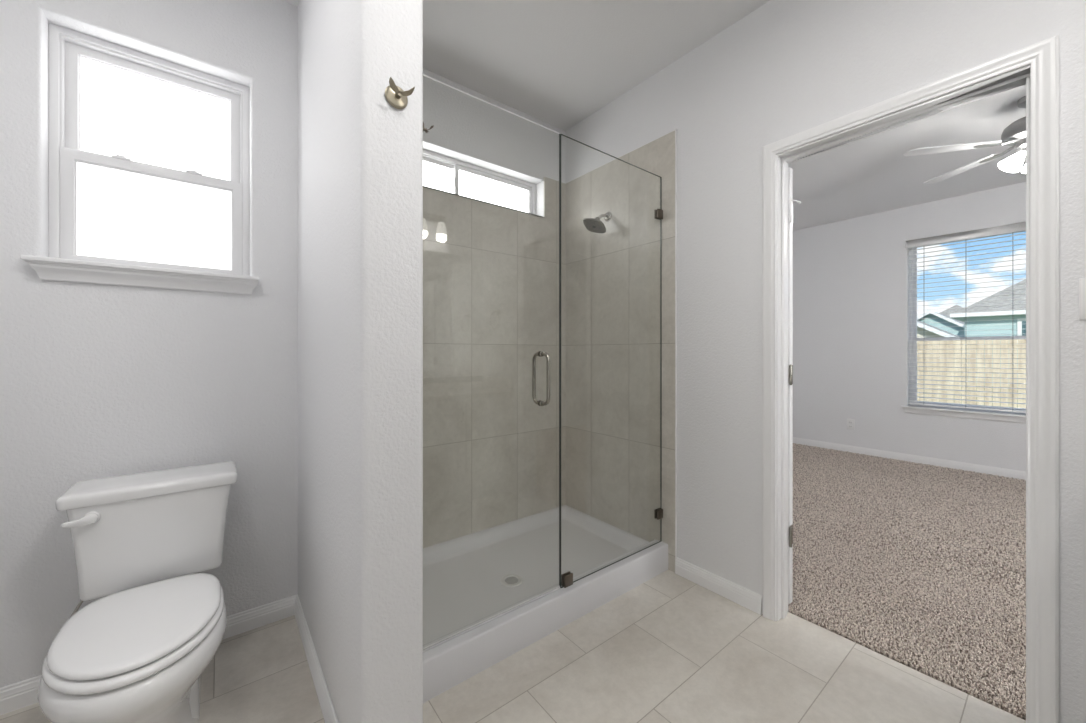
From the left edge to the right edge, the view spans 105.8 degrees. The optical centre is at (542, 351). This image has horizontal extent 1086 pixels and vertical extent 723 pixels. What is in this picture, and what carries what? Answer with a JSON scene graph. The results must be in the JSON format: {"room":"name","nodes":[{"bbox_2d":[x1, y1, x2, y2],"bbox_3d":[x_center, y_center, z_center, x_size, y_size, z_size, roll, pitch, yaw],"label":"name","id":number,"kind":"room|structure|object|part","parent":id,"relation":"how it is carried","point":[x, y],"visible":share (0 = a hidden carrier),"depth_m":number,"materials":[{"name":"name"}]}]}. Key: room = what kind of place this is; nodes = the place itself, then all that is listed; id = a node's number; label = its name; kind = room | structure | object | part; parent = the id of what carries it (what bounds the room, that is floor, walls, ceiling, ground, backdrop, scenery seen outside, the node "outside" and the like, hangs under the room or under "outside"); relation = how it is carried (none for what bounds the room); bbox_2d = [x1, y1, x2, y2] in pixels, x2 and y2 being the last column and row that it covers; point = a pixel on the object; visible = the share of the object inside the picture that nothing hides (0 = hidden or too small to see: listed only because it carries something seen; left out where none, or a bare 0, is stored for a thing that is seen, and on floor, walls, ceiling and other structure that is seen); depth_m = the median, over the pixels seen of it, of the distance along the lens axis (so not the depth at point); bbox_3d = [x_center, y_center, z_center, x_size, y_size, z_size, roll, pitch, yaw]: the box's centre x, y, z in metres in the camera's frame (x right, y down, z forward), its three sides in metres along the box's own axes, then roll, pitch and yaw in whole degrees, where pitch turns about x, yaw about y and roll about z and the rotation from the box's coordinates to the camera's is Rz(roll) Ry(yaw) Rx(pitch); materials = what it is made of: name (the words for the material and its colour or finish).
{"room":"bathroom","nodes":[
{"label":"bathroom","id":0,"kind":"room"},
{"bbox_2d":[0,0,565,687],"bbox_3d":[-0.915,-0.193,2.190,2.828,2.765,0.235,0,0,-38],"label":"wall","id":1,"kind":"structure","parent":0,"point":[97,380],"depth_m":1.60,"materials":[{"name":"white paint"}]},
{"bbox_2d":[20,23,258,294],"bbox_3d":[-1.533,-0.715,1.639,0.646,0.935,0.248,0,0,-38],"label":"window","id":2,"kind":"structure","parent":1,"relation":"in","point":[149,156],"depth_m":1.64,"materials":[{"name":"white plastic"}]},
{"bbox_3d":[-1.500,-0.311,1.598,0.646,0.016,0.143,0,0,-38],"label":"sill","id":3,"kind":"part","parent":2,"relation":"part of","materials":[{"name":"white paint"}]},
{"bbox_3d":[-1.474,-0.275,1.572,0.634,0.056,0.046,0,0,-38],"label":"sill moulding","id":4,"kind":"part","parent":2,"relation":"part of","materials":[{"name":"white paint"}]},
{"bbox_3d":[-1.554,-0.535,1.671,0.539,0.426,0.028,0,0,-38],"label":"sash","id":5,"kind":"part","parent":2,"relation":"part of","materials":[{"name":"white plastic"}]},
{"bbox_3d":[-1.573,-0.938,1.695,0.525,0.426,0.040,0,0,-38],"label":"sash","id":6,"kind":"part","parent":2,"relation":"part of","materials":[{"name":"white plastic"}]},
{"bbox_3d":[-1.555,-0.535,1.672,0.477,0.370,0.004,0,0,-38],"label":"frosted pane","id":7,"kind":"part","parent":2,"relation":"part of","materials":[{"name":"white glass"}]},
{"bbox_3d":[-1.575,-0.936,1.698,0.467,0.372,0.004,0,0,-38],"label":"frosted pane","id":8,"kind":"part","parent":2,"relation":"part of","materials":[{"name":"white glass"}]},
{"bbox_2d":[0,595,296,714],"bbox_3d":[-1.494,1.149,1.577,0.959,0.083,0.014,0,0,-38],"label":"baseboard","id":9,"kind":"structure","parent":1,"relation":"attached to","point":[22,694],"depth_m":1.73,"materials":[{"name":"white paint"}]},
{"bbox_2d":[423,149,535,214],"bbox_3d":[-0.538,-1.036,2.544,1.178,0.272,0.085,0,0,-38],"label":"window","id":10,"kind":"structure","parent":1,"relation":"in","point":[440,172],"depth_m":2.60,"materials":[{"name":"glass"}]},
{"bbox_3d":[-0.753,-1.021,2.373,0.527,0.202,0.004,0,0,-38],"label":"frosted pane","id":11,"kind":"part","parent":10,"relation":"part of","materials":[{"name":"white glass"}]},
{"bbox_3d":[-0.753,-1.028,2.373,0.572,0.236,0.028,0,0,-38],"label":"sliding sash","id":12,"kind":"part","parent":10,"relation":"part of","materials":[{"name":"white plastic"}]},
{"bbox_3d":[-0.313,-1.028,2.692,0.585,0.236,0.026,0,0,-38],"label":"sliding sash","id":13,"kind":"part","parent":10,"relation":"part of","materials":[{"name":"white plastic"}]},
{"bbox_3d":[-0.313,-1.021,2.692,0.537,0.202,0.004,0,0,-38],"label":"frosted pane","id":14,"kind":"part","parent":10,"relation":"part of","materials":[{"name":"white glass"}]},
{"bbox_2d":[423,177,564,547],"bbox_3d":[-0.455,-0.051,2.505,1.496,2.287,0.109,0,0,-38],"label":"shower tile","id":15,"kind":"structure","parent":1,"relation":"attached to","point":[491,271],"depth_m":2.52,"materials":[{"name":"beige tile"}]},
{"bbox_2d":[298,0,422,722],"bbox_3d":[-0.737,-0.193,1.521,0.163,2.765,1.128,0,0,-38],"label":"wall partition","id":16,"kind":"structure","parent":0,"point":[360,156],"depth_m":1.11,"materials":[{"name":"white paint"}]},
{"bbox_2d":[295,594,338,722],"bbox_3d":[-0.719,1.149,1.498,0.191,0.083,1.097,0,0,-38],"label":"baseboard","id":17,"kind":"structure","parent":16,"relation":"attached to","point":[328,711],"depth_m":1.48,"materials":[{"name":"white paint"}]},
{"bbox_2d":[385,77,414,108],"bbox_3d":[-0.370,-0.668,1.060,0.064,0.060,0.050,0,0,-38],"label":"robe hook","id":18,"kind":"object","parent":16,"relation":"attached to","point":[396,96],"visible":1,"depth_m":1.06,"materials":[{"name":"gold metal"}]},
{"bbox_3d":[-0.373,-0.668,1.064,0.017,0.018,0.019,0,0,-38],"label":"post","id":19,"kind":"part","parent":18,"relation":"part of","materials":[{"name":"silver metal"}]},
{"bbox_2d":[423,122,433,132],"bbox_3d":[-0.331,-0.628,1.162,0.031,0.037,0.039,0,0,-38],"label":"robe hook","id":20,"kind":"object","parent":16,"relation":"attached to","point":[431,127],"visible":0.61,"depth_m":1.16,"materials":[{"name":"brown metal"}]},
{"bbox_3d":[-0.729,-0.002,1.651,0.009,2.385,0.895,0,0,-38],"label":"tile","id":21,"kind":"structure","parent":16,"relation":"attached to","visible":0},
{"bbox_2d":[423,74,559,651],"bbox_3d":[-0.215,0.040,1.599,0.735,2.019,0.116,0,0,-38],"label":"shower door","id":22,"kind":"structure","parent":21,"relation":"attached to","point":[539,353],"depth_m":1.75,"materials":[{"name":"clear glass"}]},
{"bbox_3d":[-0.027,0.114,1.786,0.025,0.237,0.054,0,0,-38],"label":"pull handle","id":23,"kind":"part","parent":22,"relation":"part of","materials":[{"name":"silver metal"}]},
{"bbox_3d":[0.011,0.114,1.737,0.025,0.237,0.054,0,0,-38],"label":"pull handle","id":24,"kind":"part","parent":22,"relation":"part of","materials":[{"name":"silver metal"}]},
{"bbox_2d":[0,448,1025,722],"bbox_3d":[1.963,1.250,1.734,6.790,0.120,4.700,0,0,-38],"label":"floor","id":25,"kind":"structure","parent":0,"point":[670,648],"depth_m":1.50,"materials":[{"name":"tile"}]},
{"bbox_2d":[37,461,237,722],"bbox_3d":[-1.234,0.817,1.277,0.467,0.747,0.804,0,0,-38],"label":"toilet","id":26,"kind":"object","parent":25,"relation":"on","point":[140,652],"visible":1,"depth_m":1.26,"materials":[{"name":"white ceramic"}]},
{"bbox_3d":[-1.434,0.522,1.275,0.082,0.039,0.021,0,0,-38],"label":"flush lever","id":27,"kind":"part","parent":26,"relation":"part of","materials":[{"name":"white plastic"}]},
{"bbox_3d":[-1.139,0.787,1.171,0.363,0.022,0.491,0,0,-38],"label":"seat","id":28,"kind":"part","parent":26,"relation":"part of","materials":[{"name":"white plastic"}]},
{"bbox_3d":[-1.141,0.761,1.173,0.350,0.024,0.464,0,0,-38],"label":"lid","id":29,"kind":"part","parent":26,"relation":"part of","materials":[{"name":"white plastic"}]},
{"bbox_3d":[-1.373,0.465,1.469,0.448,0.044,0.227,0,0,-38],"label":"tank lid","id":30,"kind":"part","parent":26,"relation":"part of","materials":[{"name":"white ceramic"}]},
{"bbox_3d":[-1.382,0.639,1.480,0.411,0.305,0.235,0,0,-38],"label":"tank","id":31,"kind":"part","parent":26,"relation":"part of","materials":[{"name":"white ceramic"}]},
{"bbox_2d":[423,505,667,702],"bbox_3d":[-0.158,1.121,2.127,1.478,0.138,0.851,0,0,-38],"label":"shower pan","id":32,"kind":"object","parent":25,"relation":"on","point":[470,579],"visible":0.8,"depth_m":2.02,"materials":[{"name":"white plastic"}]},
{"bbox_2d":[788,443,1025,718],"bbox_3d":[3.023,1.181,2.537,3.801,0.025,4.446,0,0,-38],"label":"carpet","id":33,"kind":"structure","parent":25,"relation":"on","point":[918,478],"depth_m":2.30,"materials":[{"name":"beige carpet"}]},
{"bbox_2d":[282,0,1025,230],"bbox_3d":[1.963,-1.635,1.734,6.790,0.120,4.700,0,0,-38],"label":"ceiling","id":34,"kind":"structure","parent":0,"point":[557,63],"depth_m":2.37,"materials":[{"name":"white paint"}]},
{"bbox_2d":[904,96,1025,183],"bbox_3d":[3.066,-1.350,2.496,1.276,0.448,1.225,0,0,-38],"label":"ceiling fan","id":35,"kind":"object","parent":34,"relation":"hanging from","point":[1014,135],"visible":0.34,"depth_m":2.60,"materials":[{"name":"silver metal"}]},
{"bbox_3d":[2.619,-1.310,2.644,0.474,0.024,0.140,0,0,15],"label":"blade","id":36,"kind":"part","parent":35,"relation":"part of","materials":[{"name":"white"}]},
{"bbox_3d":[3.008,-1.310,2.961,0.140,0.024,0.474,0,0,-3],"label":"blade","id":37,"kind":"part","parent":35,"relation":"part of","materials":[{"name":"white"}]},
{"bbox_3d":[2.930,-1.187,2.572,0.111,0.121,0.114,0,0,-38],"label":"lamp shade","id":38,"kind":"part","parent":35,"relation":"part of","materials":[{"name":"white glass"}]},
{"bbox_2d":[566,0,1085,722],"bbox_3d":[1.475,-0.193,1.350,0.112,2.765,4.700,0,0,-38],"label":"wall","id":39,"kind":"structure","parent":0,"point":[786,68],"depth_m":1.89,"materials":[{"name":"white paint"}]},
{"bbox_2d":[565,131,674,571],"bbox_3d":[0.440,-0.003,2.570,0.009,2.385,0.895,0,0,-38],"label":"wall tile","id":40,"kind":"structure","parent":39,"relation":"attached to","point":[612,277],"depth_m":2.51,"materials":[{"name":"beige tile"}]},
{"bbox_2d":[583,212,611,233],"bbox_3d":[0.331,-0.811,2.547,0.142,0.148,0.192,0,0,32],"label":"shower fixture","id":41,"kind":"object","parent":40,"relation":"attached to","point":[595,225],"visible":1,"depth_m":2.52,"materials":[{"name":"silver metal"}]},
{"bbox_3d":[0.369,-0.835,2.564,0.102,0.059,0.019,0,0,-38],"label":"arm","id":42,"kind":"part","parent":41,"relation":"part of","materials":[{"name":"silver metal"}]},
{"bbox_2d":[560,134,662,587],"bbox_3d":[0.368,0.041,2.057,0.736,2.022,0.026,0,0,-38],"label":"glass panel","id":43,"kind":"object","parent":40,"relation":"attached to","point":[566,579],"visible":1,"depth_m":2.25,"materials":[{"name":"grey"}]},
{"bbox_2d":[565,129,676,562],"bbox_3d":[0.441,-0.004,2.568,0.010,2.388,0.898,0,0,-38],"label":"trim","id":44,"kind":"structure","parent":39,"relation":"attached to","point":[675,130],"depth_m":2.22,"materials":[{"name":"white plastic"}]},
{"bbox_2d":[675,557,761,614],"bbox_3d":[0.854,1.149,2.038,0.014,0.083,0.446,0,0,-38],"label":"baseboard","id":45,"kind":"structure","parent":39,"relation":"attached to","point":[751,600],"depth_m":2.01,"materials":[{"name":"white paint"}]},
{"bbox_2d":[763,35,1058,722],"bbox_3d":[1.121,0.131,1.838,0.208,2.118,1.488,0,0,-34],"label":"door frame","id":46,"kind":"structure","parent":39,"relation":"in","point":[1035,66],"depth_m":1.28,"materials":[{"name":"white paint"}]},
{"bbox_2d":[1079,278,1085,319],"bbox_3d":[1.570,-0.151,1.131,0.009,0.118,0.116,0,0,-38],"label":"switch plate","id":47,"kind":"object","parent":39,"relation":"attached to","point":[1082,282],"visible":1,"depth_m":1.17,"materials":[{"name":"white plastic"}]},
{"bbox_2d":[793,182,1025,471],"bbox_3d":[4.586,-0.193,3.769,0.150,2.765,4.660,0,0,-38],"label":"wall","id":48,"kind":"structure","parent":0,"point":[851,279],"depth_m":4.68,"materials":[{"name":"white paint"}]},
{"bbox_2d":[847,419,854,429],"bbox_3d":[3.633,0.854,4.854,0.008,0.122,0.076,0,0,-38],"label":"wall outlet","id":49,"kind":"object","parent":48,"relation":"attached to","point":[850,422],"visible":1,"depth_m":4.85,"materials":[{"name":"white plastic"}]},
{"bbox_2d":[793,437,1025,479],"bbox_3d":[4.522,1.149,3.719,0.014,0.083,4.460,0,0,-38],"label":"baseboard","id":50,"kind":"structure","parent":48,"relation":"attached to","point":[943,463],"depth_m":4.37,"materials":[{"name":"white paint"}]},
{"bbox_2d":[901,230,1025,423],"bbox_3d":[4.365,-0.265,4.014,0.195,1.861,1.297,0,0,-38],"label":"window","id":51,"kind":"structure","parent":48,"relation":"in","point":[976,414],"depth_m":4.31,"materials":[{"name":"white plastic"}]},
{"bbox_3d":[4.341,0.594,3.995,0.133,0.020,1.297,0,0,-38],"label":"sill","id":52,"kind":"part","parent":51,"relation":"part of","materials":[{"name":"white paint"}]},
{"bbox_2d":[905,222,1025,412],"bbox_3d":[4.338,-0.318,3.993,0.088,1.768,1.237,0,0,-38],"label":"window blind","id":53,"kind":"object","parent":51,"relation":"attached to","point":[1016,227],"visible":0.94,"depth_m":4.12,"materials":[{"name":"white plastic"}]},
{"bbox_3d":[4.059,-0.295,4.378,0.052,1.710,0.002,0,0,-38],"label":"ladder cord","id":54,"kind":"part","parent":53,"relation":"part of","materials":[{"name":"white fabric"}]},
{"bbox_3d":[4.252,-0.295,4.131,0.052,1.710,0.002,0,0,-38],"label":"ladder cord","id":55,"kind":"part","parent":53,"relation":"part of","materials":[{"name":"white fabric"}]},
{"bbox_3d":[4.352,0.557,4.004,0.050,0.018,1.197,0,0,-38],"label":"rail","id":56,"kind":"part","parent":53,"relation":"part of","materials":[{"name":"white"}]},
{"bbox_3d":[4.316,0.635,3.975,0.020,0.062,1.247,0,0,-38],"label":"sill moulding","id":57,"kind":"part","parent":51,"relation":"part of","materials":[{"name":"white paint"}]},
{"bbox_3d":[4.428,-0.644,4.063,0.025,1.049,1.155,0,0,-38],"label":"sash","id":58,"kind":"part","parent":51,"relation":"part of","materials":[{"name":"white plastic"}]},
{"bbox_3d":[4.407,0.207,4.047,0.028,0.725,1.155,0,0,-38],"label":"sash","id":59,"kind":"part","parent":51,"relation":"part of","materials":[{"name":"white plastic"}]},
{"label":"outside","id":60,"kind":"structure","parent":0,"visible":0},
{"bbox_2d":[961,386,1017,407],"bbox_3d":[49.542,1.740,38.934,113.980,0.300,120.000,0,0,-38],"label":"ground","id":61,"kind":"structure","parent":60,"point":[984,386],"depth_m":14.36,"materials":[{"name":"beige"}]},
{"bbox_2d":[917,320,961,386],"bbox_3d":[16.573,-0.325,20.147,3.040,3.830,5.860,0,0,-38],"label":"house","id":62,"kind":"structure","parent":61,"relation":"on","point":[919,323],"depth_m":17.96,"materials":[{"name":"beige"}]},
{"bbox_2d":[917,310,964,336],"bbox_3d":[26.698,-0.485,27.494,8.040,4.150,3.660,0,0,-38],"label":"house","id":63,"kind":"structure","parent":61,"relation":"on","point":[960,326],"depth_m":24.78,"materials":[{"name":"teal"}]},
{"bbox_2d":[940,305,964,322],"bbox_3d":[34.268,-1.170,34.053,8.030,5.520,8.060,0,0,-38],"label":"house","id":64,"kind":"structure","parent":61,"relation":"on","point":[947,312],"depth_m":33.77,"materials":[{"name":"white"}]},
{"bbox_2d":[917,339,1025,407],"bbox_3d":[10.750,0.617,12.264,0.060,1.926,18.000,0,0,-38],"label":"wooden fence","id":65,"kind":"object","parent":61,"relation":"on","point":[1001,348],"visible":0.06,"depth_m":11.07,"materials":[{"name":"brown wood"}]},
{"bbox_2d":[950,279,1025,386],"bbox_3d":[27.253,-1.762,17.895,9.030,6.705,12.520,0,0,-38],"label":"house","id":66,"kind":"structure","parent":61,"relation":"on","point":[1019,327],"depth_m":19.21,"materials":[{"name":"teal"}]},
{"bbox_3d":[21.886,-0.800,18.040,0.030,1.180,1.120,0,0,-38],"label":"pane","id":67,"kind":"part","parent":66,"relation":"part of","materials":[{"name":"clear glass"}]}
]}

